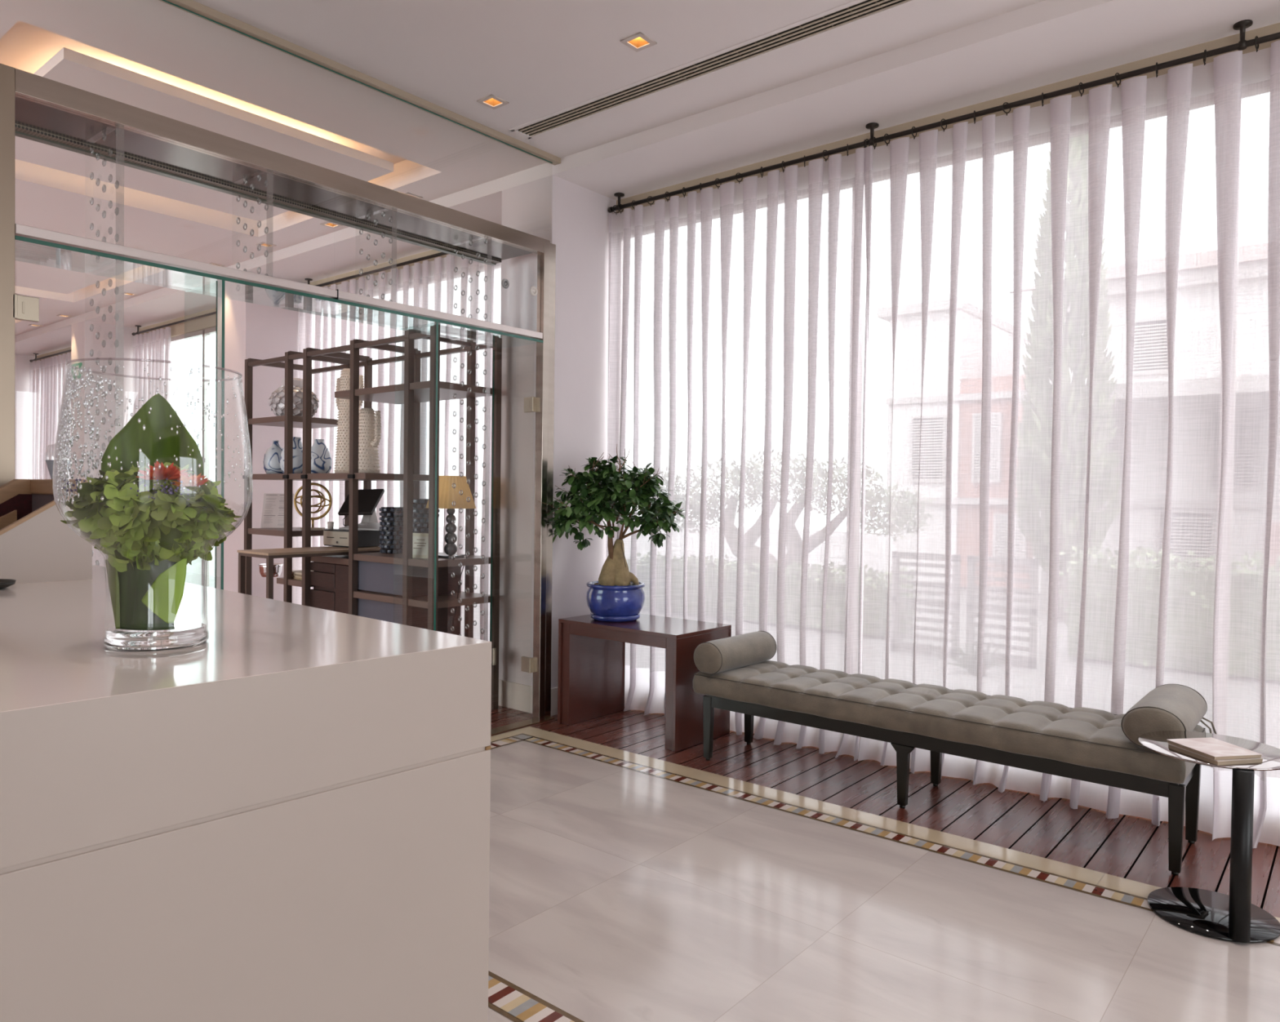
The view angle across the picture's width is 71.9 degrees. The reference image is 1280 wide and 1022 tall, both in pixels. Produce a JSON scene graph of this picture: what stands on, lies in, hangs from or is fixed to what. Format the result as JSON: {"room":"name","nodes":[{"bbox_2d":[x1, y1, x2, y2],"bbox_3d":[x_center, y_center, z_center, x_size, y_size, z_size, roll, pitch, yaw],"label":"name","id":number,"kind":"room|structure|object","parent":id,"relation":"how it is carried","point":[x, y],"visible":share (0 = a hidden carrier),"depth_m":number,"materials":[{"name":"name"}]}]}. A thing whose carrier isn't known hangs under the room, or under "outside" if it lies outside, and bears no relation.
{"room":"lobby","nodes":[
{"label":"lobby","id":0,"kind":"room"},
{"bbox_2d":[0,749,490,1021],"bbox_3d":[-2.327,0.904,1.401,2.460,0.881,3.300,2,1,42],"label":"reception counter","id":1,"kind":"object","parent":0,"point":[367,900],"depth_m":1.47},
{"bbox_2d":[0,0,560,735],"bbox_3d":[-1.634,-0.437,4.473,0.483,3.469,2.970,2,1,39],"label":"door frame","id":2,"kind":"structure","parent":0,"point":[33,107],"depth_m":4.15,"materials":[{"name":"metal"}]},
{"bbox_2d":[13,280,217,588],"bbox_3d":[-2.105,0.147,3.585,0.040,2.302,0.760,2,1,39],"label":"door","id":3,"kind":"structure","parent":2,"relation":"in","point":[26,308],"depth_m":3.32,"materials":[{"name":"silver metal"}]},
{"bbox_2d":[490,350,536,673],"bbox_3d":[-0.833,0.126,5.551,0.472,2.300,0.040,2,1,39],"label":"door","id":4,"kind":"structure","parent":2,"relation":"in","point":[530,403],"depth_m":5.63,"materials":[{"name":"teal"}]},
{"bbox_2d":[473,602,489,641],"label":"curtain","id":5,"kind":"object","parent":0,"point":[482,621],"depth_m":6.70,"materials":[{"name":"fabric"}]},
{"bbox_2d":[0,0,1279,355],"bbox_3d":[-4.008,-2.416,4.334,22.200,0.430,7.620,2,1,39],"label":"ceiling","id":6,"kind":"structure","parent":0,"point":[543,58],"depth_m":4.51,"materials":[{"name":"paint"}]},
{"bbox_2d":[28,324,42,326],"bbox_3d":[-7.718,-2.409,11.267,0.120,0.081,0.120,2,1,39],"label":"recessed light","id":7,"kind":"object","parent":6,"relation":"in","point":[34,325],"visible":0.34,"depth_m":11.26,"materials":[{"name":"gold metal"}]},
{"bbox_2d":[29,349,71,361],"bbox_3d":[-7.928,-2.256,12.244,3.144,0.104,0.068,2,1,39],"label":"curtain rod","id":8,"kind":"object","parent":6,"relation":"attached to","point":[69,350],"visible":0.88,"depth_m":12.77,"materials":[{"name":"grey metal"}]},
{"bbox_2d":[28,352,71,479],"bbox_3d":[-7.964,-0.561,12.246,3.188,3.265,0.192,2,1,39],"label":"curtain","id":9,"kind":"object","parent":8,"relation":"hanging from","point":[46,375],"visible":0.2,"depth_m":12.84,"materials":[{"name":"fabric"}]},
{"bbox_2d":[56,314,71,317],"bbox_3d":[-6.931,-2.387,10.618,0.120,0.081,0.120,2,1,39],"label":"recessed light","id":10,"kind":"object","parent":6,"relation":"in","point":[60,315],"visible":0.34,"depth_m":10.63,"materials":[{"name":"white metal"}]},
{"bbox_2d":[120,292,137,295],"bbox_3d":[-5.427,-2.345,9.379,0.120,0.081,0.120,2,1,39],"label":"recessed light","id":11,"kind":"object","parent":6,"relation":"in","point":[123,293],"visible":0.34,"depth_m":9.39,"materials":[{"name":"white metal"}]},
{"bbox_2d":[132,311,216,335],"bbox_3d":[-4.965,-2.173,9.803,3.264,0.104,0.068,2,1,39],"label":"curtain rod","id":12,"kind":"object","parent":6,"relation":"attached to","point":[212,313],"visible":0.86,"depth_m":10.14,"materials":[{"name":"grey metal"}]},
{"bbox_2d":[132,326,171,415],"bbox_3d":[-5.857,-0.502,10.516,1.011,3.264,0.163,2,1,39],"label":"curtain","id":13,"kind":"object","parent":12,"relation":"hanging from","point":[156,344],"visible":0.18,"depth_m":10.50,"materials":[{"name":"fabric"}]},
{"bbox_2d":[209,262,224,266],"bbox_3d":[-3.914,-2.303,8.133,0.120,0.081,0.120,2,1,39],"label":"recessed light","id":14,"kind":"object","parent":6,"relation":"in","point":[210,263],"visible":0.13,"depth_m":8.10,"materials":[{"name":"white metal"}]},
{"bbox_2d":[255,241,276,248],"bbox_3d":[-3.151,-2.281,7.439,0.120,0.081,0.120,2,1,39],"label":"recessed light","id":15,"kind":"object","parent":6,"relation":"in","point":[262,244],"visible":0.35,"depth_m":7.45,"materials":[{"name":"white metal"}]},
{"bbox_2d":[320,221,342,228],"bbox_3d":[-2.395,-2.260,6.848,0.120,0.081,0.120,2,1,39],"label":"recessed light","id":16,"kind":"object","parent":6,"relation":"in","point":[328,224],"visible":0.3,"depth_m":6.86,"materials":[{"name":"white metal"}]},
{"bbox_2d":[304,252,447,286],"bbox_3d":[-1.894,-2.088,7.273,3.384,0.104,0.068,2,1,39],"label":"curtain rod","id":17,"kind":"object","parent":6,"relation":"attached to","point":[439,254],"visible":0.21,"depth_m":7.53,"materials":[{"name":"grey metal"}]},
{"bbox_2d":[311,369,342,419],"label":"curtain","id":18,"kind":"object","parent":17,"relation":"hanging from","point":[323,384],"depth_m":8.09,"materials":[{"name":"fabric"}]},
{"bbox_2d":[311,480,344,528],"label":"curtain","id":19,"kind":"object","parent":17,"relation":"hanging from","point":[336,488],"depth_m":8.04,"materials":[{"name":"fabric"}]},
{"bbox_2d":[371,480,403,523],"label":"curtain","id":20,"kind":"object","parent":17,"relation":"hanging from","point":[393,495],"depth_m":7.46,"materials":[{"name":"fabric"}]},
{"bbox_2d":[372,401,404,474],"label":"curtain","id":21,"kind":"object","parent":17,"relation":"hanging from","point":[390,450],"depth_m":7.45,"materials":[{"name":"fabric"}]},
{"bbox_2d":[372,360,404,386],"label":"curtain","id":22,"kind":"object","parent":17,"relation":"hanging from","point":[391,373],"depth_m":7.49,"materials":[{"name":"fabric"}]},
{"bbox_2d":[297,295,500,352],"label":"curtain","id":23,"kind":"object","parent":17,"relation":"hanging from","point":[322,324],"depth_m":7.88,"materials":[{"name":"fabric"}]},
{"bbox_2d":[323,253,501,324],"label":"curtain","id":24,"kind":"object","parent":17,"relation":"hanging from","point":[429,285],"depth_m":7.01,"materials":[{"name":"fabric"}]},
{"bbox_2d":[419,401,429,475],"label":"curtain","id":25,"kind":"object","parent":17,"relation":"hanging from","point":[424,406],"depth_m":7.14,"materials":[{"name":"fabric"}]},
{"bbox_2d":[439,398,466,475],"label":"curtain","id":26,"kind":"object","parent":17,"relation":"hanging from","point":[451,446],"depth_m":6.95,"materials":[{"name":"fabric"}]},
{"bbox_2d":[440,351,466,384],"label":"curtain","id":27,"kind":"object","parent":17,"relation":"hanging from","point":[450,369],"depth_m":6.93,"materials":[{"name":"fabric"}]},
{"bbox_2d":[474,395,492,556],"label":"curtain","id":28,"kind":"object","parent":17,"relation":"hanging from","point":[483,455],"depth_m":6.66,"materials":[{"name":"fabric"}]},
{"bbox_2d":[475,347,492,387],"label":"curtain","id":29,"kind":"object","parent":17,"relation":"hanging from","point":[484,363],"depth_m":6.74,"materials":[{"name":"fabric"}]},
{"bbox_2d":[405,192,422,198],"bbox_3d":[-1.610,-2.238,6.182,0.120,0.081,0.120,2,1,39],"label":"recessed light","id":30,"kind":"object","parent":6,"relation":"in","point":[408,193],"visible":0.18,"depth_m":6.15,"materials":[{"name":"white metal"}]},
{"bbox_2d":[476,93,509,109],"bbox_3d":[-0.777,-2.200,4.663,0.120,0.081,0.120,2,1,39],"label":"recessed light","id":31,"kind":"object","parent":6,"relation":"in","point":[492,101],"visible":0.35,"depth_m":4.68,"materials":[{"name":"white metal"}]},
{"bbox_2d":[620,31,657,52],"bbox_3d":[-0.006,-2.178,4.028,0.120,0.081,0.120,2,1,39],"label":"recessed light","id":32,"kind":"object","parent":6,"relation":"in","point":[637,42],"visible":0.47,"depth_m":4.04,"materials":[{"name":"beige"}]},
{"bbox_2d":[508,0,921,139],"bbox_3d":[1.126,-2.142,3.587,4.715,0.049,0.167,2,1,39],"label":"ceiling vent","id":33,"kind":"object","parent":6,"relation":"in","point":[852,7],"visible":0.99,"depth_m":4.21,"materials":[{"name":"metal"}]},
{"bbox_2d":[608,19,1279,213],"bbox_3d":[2.444,-1.967,3.698,6.859,0.104,0.068,2,1,39],"label":"curtain rod","id":34,"kind":"object","parent":6,"relation":"attached to","point":[1242,25],"visible":1,"depth_m":4.28,"materials":[{"name":"grey metal"}]},
{"bbox_2d":[735,172,742,183],"bbox_3d":[0.588,-1.973,5.228,0.054,0.064,0.008,0,1,-33],"label":"curtain ring","id":35,"kind":"object","parent":34,"relation":"hanging from","point":[738,172],"visible":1,"depth_m":5.22,"materials":[{"name":"grey metal"}]},
{"bbox_2d":[822,149,829,161],"bbox_3d":[1.025,-1.961,4.867,0.054,0.064,0.008,0,1,-38],"label":"curtain ring","id":36,"kind":"object","parent":34,"relation":"hanging from","point":[824,149],"visible":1,"depth_m":4.86,"materials":[{"name":"grey metal"}]},
{"bbox_2d":[884,133,889,146],"bbox_3d":[1.300,-1.953,4.641,0.054,0.064,0.008,0,1,-41],"label":"curtain ring","id":37,"kind":"object","parent":34,"relation":"hanging from","point":[885,134],"visible":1,"depth_m":4.63,"materials":[{"name":"grey metal"}]},
{"bbox_2d":[911,126,916,138],"bbox_3d":[1.414,-1.950,4.547,0.054,0.064,0.008,0,1,-44],"label":"curtain ring","id":38,"kind":"object","parent":34,"relation":"hanging from","point":[913,126],"visible":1,"depth_m":4.54,"materials":[{"name":"grey metal"}]},
{"bbox_2d":[940,118,946,131],"bbox_3d":[1.533,-1.946,4.449,0.054,0.064,0.008,0,1,-38],"label":"curtain ring","id":39,"kind":"object","parent":34,"relation":"hanging from","point":[942,118],"visible":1,"depth_m":4.44,"materials":[{"name":"grey metal"}]},
{"bbox_2d":[1002,102,1010,115],"bbox_3d":[1.769,-1.940,4.254,0.054,0.064,0.008,0,1,-23],"label":"curtain ring","id":40,"kind":"object","parent":34,"relation":"hanging from","point":[1004,111],"visible":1,"depth_m":4.25,"materials":[{"name":"grey metal"}]},
{"bbox_2d":[1041,92,1044,106],"bbox_3d":[1.896,-1.936,4.151,0.008,0.064,0.054,1,1,28],"label":"curtain ring","id":41,"kind":"object","parent":34,"relation":"hanging from","point":[1042,104],"visible":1,"depth_m":4.14,"materials":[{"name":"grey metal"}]},
{"bbox_2d":[1078,82,1084,97],"bbox_3d":[2.024,-1.933,4.044,0.054,0.064,0.008,0,1,-42],"label":"curtain ring","id":42,"kind":"object","parent":34,"relation":"hanging from","point":[1081,93],"visible":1,"depth_m":4.04,"materials":[{"name":"grey metal"}]},
{"bbox_2d":[1114,72,1120,87],"bbox_3d":[2.140,-1.930,3.949,0.054,0.064,0.008,0,1,-36],"label":"curtain ring","id":43,"kind":"object","parent":34,"relation":"hanging from","point":[1116,73],"visible":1,"depth_m":3.94,"materials":[{"name":"grey metal"}]},
{"bbox_2d":[1155,62,1158,77],"bbox_3d":[2.258,-1.926,3.852,0.008,0.064,0.054,1,1,35],"label":"curtain ring","id":44,"kind":"object","parent":34,"relation":"hanging from","point":[1157,71],"visible":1,"depth_m":3.84,"materials":[{"name":"grey metal"}]},
{"bbox_2d":[1203,48,1206,65],"bbox_3d":[2.395,-1.923,3.739,0.008,0.064,0.054,1,1,24],"label":"curtain ring","id":45,"kind":"object","parent":34,"relation":"hanging from","point":[1205,50],"visible":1,"depth_m":3.73,"materials":[{"name":"grey metal"}]},
{"bbox_2d":[1254,35,1258,52],"bbox_3d":[2.535,-1.919,3.623,0.054,0.064,0.008,0,1,-43],"label":"curtain ring","id":46,"kind":"object","parent":34,"relation":"hanging from","point":[1255,46],"visible":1,"depth_m":3.62,"materials":[{"name":"grey metal"}]},
{"label":"curtain ring","id":47,"kind":"object","parent":34,"relation":"hanging from","visible":0},
{"bbox_2d":[605,145,873,760],"bbox_3d":[0.479,-0.326,5.288,1.870,3.265,0.187,2,1,39],"label":"curtain","id":48,"kind":"object","parent":47,"relation":"hanging from","point":[738,313],"visible":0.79,"depth_m":5.19,"materials":[{"name":"fabric"}]},
{"label":"curtain ring","id":49,"kind":"object","parent":34,"relation":"hanging from","visible":0},
{"bbox_2d":[857,40,1279,848],"bbox_3d":[3.097,-0.253,3.128,5.021,3.264,0.204,2,1,39],"label":"curtain","id":50,"kind":"object","parent":49,"relation":"hanging from","point":[1073,463],"visible":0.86,"depth_m":4.06,"materials":[{"name":"fabric"}]},
{"bbox_2d":[14,22,1279,688],"bbox_3d":[-1.834,-0.593,7.027,22.190,3.683,0.720,2,1,39],"label":"wall","id":51,"kind":"structure","parent":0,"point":[260,323],"depth_m":5.77,"materials":[{"name":"white paint"}]},
{"bbox_2d":[71,362,82,379],"bbox_3d":[-6.772,-1.680,10.600,0.300,0.180,0.024,2,1,39],"label":"exit sign","id":52,"kind":"object","parent":51,"relation":"attached to","point":[78,365],"visible":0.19,"depth_m":10.56,"materials":[{"name":"green"}]},
{"bbox_2d":[170,326,215,586],"bbox_3d":[-4.890,-0.488,9.935,3.360,3.090,0.060,2,1,39],"label":"window","id":53,"kind":"structure","parent":51,"relation":"attached to","point":[205,333],"depth_m":9.91,"materials":[{"name":"white glass"}]},
{"bbox_2d":[497,679,557,715],"bbox_3d":[-0.574,1.200,5.917,0.482,0.170,0.612,2,1,39],"label":"baseboard","id":54,"kind":"structure","parent":51,"relation":"attached to","point":[513,695],"depth_m":5.69,"materials":[{"name":"beige paint"}]},
{"bbox_2d":[488,730,1279,1021],"bbox_3d":[0.710,1.462,-0.146,9.055,0.100,6.660,2,1,39],"label":"floor","id":55,"kind":"structure","parent":0,"point":[617,894],"depth_m":2.86,"materials":[{"name":"tile"}]},
{"bbox_2d":[0,564,491,1021],"bbox_3d":[-2.326,0.795,1.399,2.460,1.100,3.300,2,1,42],"label":"reception desk","id":56,"kind":"object","parent":55,"relation":"on","point":[282,815],"depth_m":1.47,"materials":[{"name":"white stone"}]},
{"bbox_2d":[0,578,16,589],"bbox_3d":[-1.921,0.217,2.583,0.156,0.022,0.156,2,1,39],"label":"dish","id":57,"kind":"object","parent":56,"relation":"on","point":[4,583],"visible":1,"depth_m":2.59,"materials":[{"name":"black paint"}]},
{"bbox_2d":[0,479,92,583],"bbox_3d":[-2.139,0.056,2.875,0.506,0.328,0.473,2,1,39],"label":"counter","id":58,"kind":"object","parent":56,"relation":"on","point":[36,546],"visible":0.7,"depth_m":2.82,"materials":[{"name":"white wood"}]},
{"bbox_2d":[52,357,253,651],"bbox_3d":[-0.930,-0.007,1.701,0.337,0.529,0.337,1,1,8],"label":"glass vase","id":59,"kind":"object","parent":56,"relation":"on","point":[152,508],"visible":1,"depth_m":1.65,"materials":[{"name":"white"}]},
{"bbox_2d":[0,564,491,869],"bbox_3d":[-2.320,0.351,1.391,2.460,0.212,3.300,2,1,42],"label":"countertop","id":60,"kind":"structure","parent":56,"relation":"on","point":[99,744],"depth_m":1.48,"materials":[{"name":"beige stone"}]},
{"bbox_2d":[488,726,1279,1021],"bbox_3d":[0.711,1.411,-0.147,9.055,0.001,6.660,2,1,39],"label":"trim","id":61,"kind":"structure","parent":55,"relation":"in","point":[515,1003],"depth_m":3.64,"materials":[{"name":"stone"}]},
{"bbox_2d":[1138,730,1279,942],"bbox_3d":[1.957,1.090,3.018,0.452,0.560,0.457,2,1,39],"label":"side table","id":62,"kind":"object","parent":55,"relation":"on","point":[1233,917],"visible":0.97,"depth_m":2.87,"materials":[{"name":"black metal"}]},
{"bbox_2d":[1167,743,1263,765],"bbox_3d":[1.906,0.803,2.929,0.178,0.014,0.200,0,1,-13],"label":"booklet","id":63,"kind":"object","parent":62,"relation":"on","point":[1241,761],"visible":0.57,"depth_m":2.85,"materials":[{"name":"paper"}]},
{"bbox_2d":[1167,737,1262,759],"bbox_3d":[1.906,0.789,2.934,0.178,0.012,0.200,1,1,-10],"label":"booklet","id":64,"kind":"object","parent":63,"relation":"on","point":[1211,748],"visible":1,"depth_m":2.91,"materials":[{"name":"paper"}]},
{"bbox_2d":[490,705,1279,918],"bbox_3d":[-4.056,1.319,4.402,22.200,0.099,7.620,2,1,39],"label":"wood floor","id":65,"kind":"structure","parent":0,"point":[1130,847],"depth_m":4.01,"materials":[{"name":"brown wood"}]},
{"bbox_2d":[44,443,71,479],"bbox_3d":[-5.996,0.228,9.090,0.280,1.860,0.280,2,1,39],"label":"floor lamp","id":66,"kind":"object","parent":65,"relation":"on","point":[50,463],"visible":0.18,"depth_m":9.00,"materials":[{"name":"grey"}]},
{"bbox_2d":[257,563,283,577],"bbox_3d":[-3.004,0.831,7.173,0.260,0.800,0.260,2,1,39],"label":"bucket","id":67,"kind":"object","parent":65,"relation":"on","point":[277,567],"visible":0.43,"depth_m":7.11,"materials":[{"name":"silver metal"}]},
{"bbox_2d":[237,528,381,599],"bbox_3d":[-2.220,0.699,6.159,0.497,1.122,1.044,2,1,39],"label":"desk","id":68,"kind":"object","parent":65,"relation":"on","point":[269,554],"depth_m":5.94,"materials":[{"name":"brown wood"}]},
{"bbox_2d":[327,521,333,529],"bbox_3d":[-2.237,0.106,6.380,0.048,0.055,0.047,2,1,39],"label":"paper cup","id":69,"kind":"object","parent":68,"relation":"on","point":[330,524],"visible":1,"depth_m":6.36,"materials":[{"name":"beige paper"}]},
{"bbox_2d":[337,488,384,530],"bbox_3d":[-1.976,-0.015,6.479,0.380,0.298,0.330,1,1,19],"label":"screen","id":70,"kind":"object","parent":68,"relation":"on","point":[368,499],"visible":0.65,"depth_m":6.42,"materials":[{"name":"black plastic"}]},
{"bbox_2d":[242,324,502,709],"bbox_3d":[-1.982,0.056,6.253,2.341,2.410,0.543,2,1,39],"label":"shelving unit","id":71,"kind":"object","parent":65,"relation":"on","point":[413,392],"visible":0.8,"depth_m":5.86,"materials":[{"name":"brown wood"}]},
{"bbox_2d":[262,440,283,473],"bbox_3d":[-2.860,-0.419,6.928,0.184,0.268,0.184,2,1,39],"label":"vase","id":72,"kind":"object","parent":71,"relation":"on","point":[271,462],"visible":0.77,"depth_m":6.86,"materials":[{"name":"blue ceramic"}]},
{"bbox_2d":[260,493,293,528],"bbox_3d":[-2.859,-0.003,6.960,0.230,0.270,0.090,1,1,-4],"label":"menu card","id":73,"kind":"object","parent":71,"relation":"on","point":[273,511],"visible":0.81,"depth_m":6.95,"materials":[{"name":"white paper"}]},
{"bbox_2d":[263,494,284,524],"bbox_3d":[-2.859,-0.006,6.953,0.198,0.240,0.067,1,1,-3],"label":"print","id":74,"kind":"object","parent":73,"relation":"on","point":[273,504],"depth_m":6.95,"materials":[{"name":"grey paper"}]},
{"bbox_2d":[280,436,302,473],"bbox_3d":[-2.632,-0.418,6.701,0.193,0.281,0.193,2,1,39],"label":"vase","id":75,"kind":"object","parent":71,"relation":"on","point":[297,444],"visible":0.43,"depth_m":6.64,"materials":[{"name":"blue ceramic"}]},
{"bbox_2d":[269,377,319,417],"bbox_3d":[-2.674,-0.856,6.824,0.359,0.331,0.366,2,1,39],"label":"ceramic jar","id":76,"kind":"object","parent":71,"relation":"on","point":[277,402],"visible":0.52,"depth_m":6.71,"materials":[{"name":"silver ceramic"}]},
{"bbox_2d":[293,482,332,529],"bbox_3d":[-2.469,-0.036,6.660,0.259,0.357,0.252,0,1,-34],"label":"ornament","id":77,"kind":"object","parent":71,"relation":"on","point":[300,489],"visible":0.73,"depth_m":6.66,"materials":[{"name":"gold metal"}]},
{"bbox_2d":[311,439,332,473],"bbox_3d":[-2.432,-0.409,6.692,0.184,0.268,0.184,2,1,39],"label":"vase","id":78,"kind":"object","parent":71,"relation":"on","point":[321,457],"visible":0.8,"depth_m":6.63,"materials":[{"name":"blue ceramic"}]},
{"bbox_2d":[333,368,364,473],"bbox_3d":[-2.089,-0.641,6.343,0.223,0.754,0.275,0,1,-13],"label":"ornament","id":79,"kind":"object","parent":71,"relation":"on","point":[343,383],"visible":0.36,"depth_m":6.27,"materials":[{"name":"beige ceramic"}]},
{"bbox_2d":[358,408,381,473],"bbox_3d":[-1.889,-0.484,6.114,0.207,0.453,0.243,1,1,-11],"label":"ornament","id":80,"kind":"object","parent":71,"relation":"on","point":[369,424],"visible":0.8,"depth_m":6.06,"materials":[{"name":"beige ceramic"}]},
{"bbox_2d":[378,506,403,553],"bbox_3d":[-1.675,0.130,5.994,0.191,0.312,0.190,2,1,39],"label":"textured vase","id":81,"kind":"object","parent":71,"relation":"on","point":[391,523],"visible":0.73,"depth_m":5.92,"materials":[{"name":"black ceramic"}]},
{"bbox_2d":[412,533,428,558],"bbox_3d":[-1.390,0.218,5.567,0.190,0.155,0.053,1,1,25],"label":"framed sign","id":82,"kind":"object","parent":71,"relation":"on","point":[420,540],"visible":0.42,"depth_m":5.56,"materials":[{"name":"beige"}]},
{"bbox_2d":[413,539,426,548],"bbox_3d":[-1.387,0.208,5.565,0.095,0.059,0.015,1,1,25],"label":"print","id":83,"kind":"object","parent":82,"relation":"attached to","point":[417,544],"depth_m":5.57,"materials":[{"name":"white paper"}]},
{"bbox_2d":[413,498,439,533],"bbox_3d":[-1.429,0.106,5.804,0.222,0.372,0.223,2,1,39],"label":"textured vase","id":84,"kind":"object","parent":71,"relation":"on","point":[420,513],"visible":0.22,"depth_m":5.71,"materials":[{"name":"black ceramic"}]},
{"bbox_2d":[426,475,475,626],"bbox_3d":[-1.206,0.248,5.622,0.314,0.941,0.316,2,1,39],"label":"table lamp","id":85,"kind":"object","parent":71,"relation":"on","point":[447,495],"visible":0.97,"depth_m":5.53,"materials":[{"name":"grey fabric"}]},
{"bbox_3d":[-2.374,0.489,6.573,0.300,0.012,0.400,2,1,37],"label":"magazine","id":86,"kind":"object","parent":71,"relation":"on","visible":0},
{"bbox_3d":[-2.374,0.476,6.573,0.300,0.011,0.400,2,1,44],"label":"magazine","id":87,"kind":"object","parent":86,"relation":"on","visible":0},
{"bbox_3d":[-2.373,0.464,6.573,0.300,0.012,0.400,1,1,34],"label":"magazine","id":88,"kind":"object","parent":87,"relation":"on","visible":0},
{"bbox_2d":[292,569,313,574],"bbox_3d":[-2.373,0.451,6.573,0.300,0.012,0.400,2,1,41],"label":"magazine","id":89,"kind":"object","parent":88,"relation":"on","point":[299,572],"visible":0.07,"depth_m":6.46,"materials":[{"name":"beige paper"}]},
{"bbox_2d":[310,555,461,635],"bbox_3d":[-1.772,0.786,6.075,1.145,0.922,0.426,2,1,39],"label":"base cabinet","id":90,"kind":"object","parent":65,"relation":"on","point":[329,578],"visible":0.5,"depth_m":5.81,"materials":[{"name":"brown wood"}]},
{"bbox_2d":[557,613,731,752],"bbox_3d":[0.018,0.984,5.293,0.900,0.640,0.536,2,1,39],"label":"console table","id":91,"kind":"object","parent":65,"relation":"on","point":[592,651],"visible":0.86,"depth_m":5.21,"materials":[{"name":"brown wood"}]},
{"bbox_2d":[537,444,684,622],"bbox_3d":[-0.180,0.128,5.339,0.874,1.065,0.740,0,1,-17],"label":"bonsai tree","id":92,"kind":"object","parent":91,"relation":"on","point":[606,602],"visible":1,"depth_m":5.25,"materials":[{"name":"green plant"}]},
{"bbox_2d":[693,660,1205,875],"bbox_3d":[1.328,1.105,4.201,2.249,0.472,0.574,2,1,39],"label":"bench","id":93,"kind":"object","parent":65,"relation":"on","point":[1087,744],"visible":0.83,"depth_m":3.91,"materials":[{"name":"grey fabric"}]},
{"bbox_2d":[693,631,776,674],"bbox_3d":[0.529,0.771,4.844,0.189,0.169,0.582,2,1,39],"label":"bolster cushion","id":94,"kind":"object","parent":93,"relation":"on","point":[722,655],"visible":1,"depth_m":4.70,"materials":[{"name":"grey fabric"}]},
{"bbox_2d":[693,660,1205,783],"bbox_3d":[1.330,0.932,4.198,2.249,0.126,0.574,2,1,39],"label":"seat cushion","id":95,"kind":"object","parent":93,"relation":"on","point":[1093,740],"depth_m":3.94,"materials":[{"name":"grey fabric"}]},
{"bbox_2d":[1120,684,1217,767],"bbox_3d":[2.124,0.900,3.530,0.260,0.324,0.582,2,1,39],"label":"bolster cushion","id":96,"kind":"object","parent":93,"relation":"on","point":[1167,707],"visible":0.84,"depth_m":3.37,"materials":[{"name":"grey fabric"}]},
{"label":"outside","id":97,"kind":"structure","parent":0,"visible":0},
{"bbox_2d":[185,546,214,587],"bbox_3d":[9.175,1.290,17.471,52.000,0.120,29.380,2,1,39],"label":"ground","id":98,"kind":"structure","parent":97,"point":[193,571],"depth_m":15.28,"materials":[{"name":"white"}]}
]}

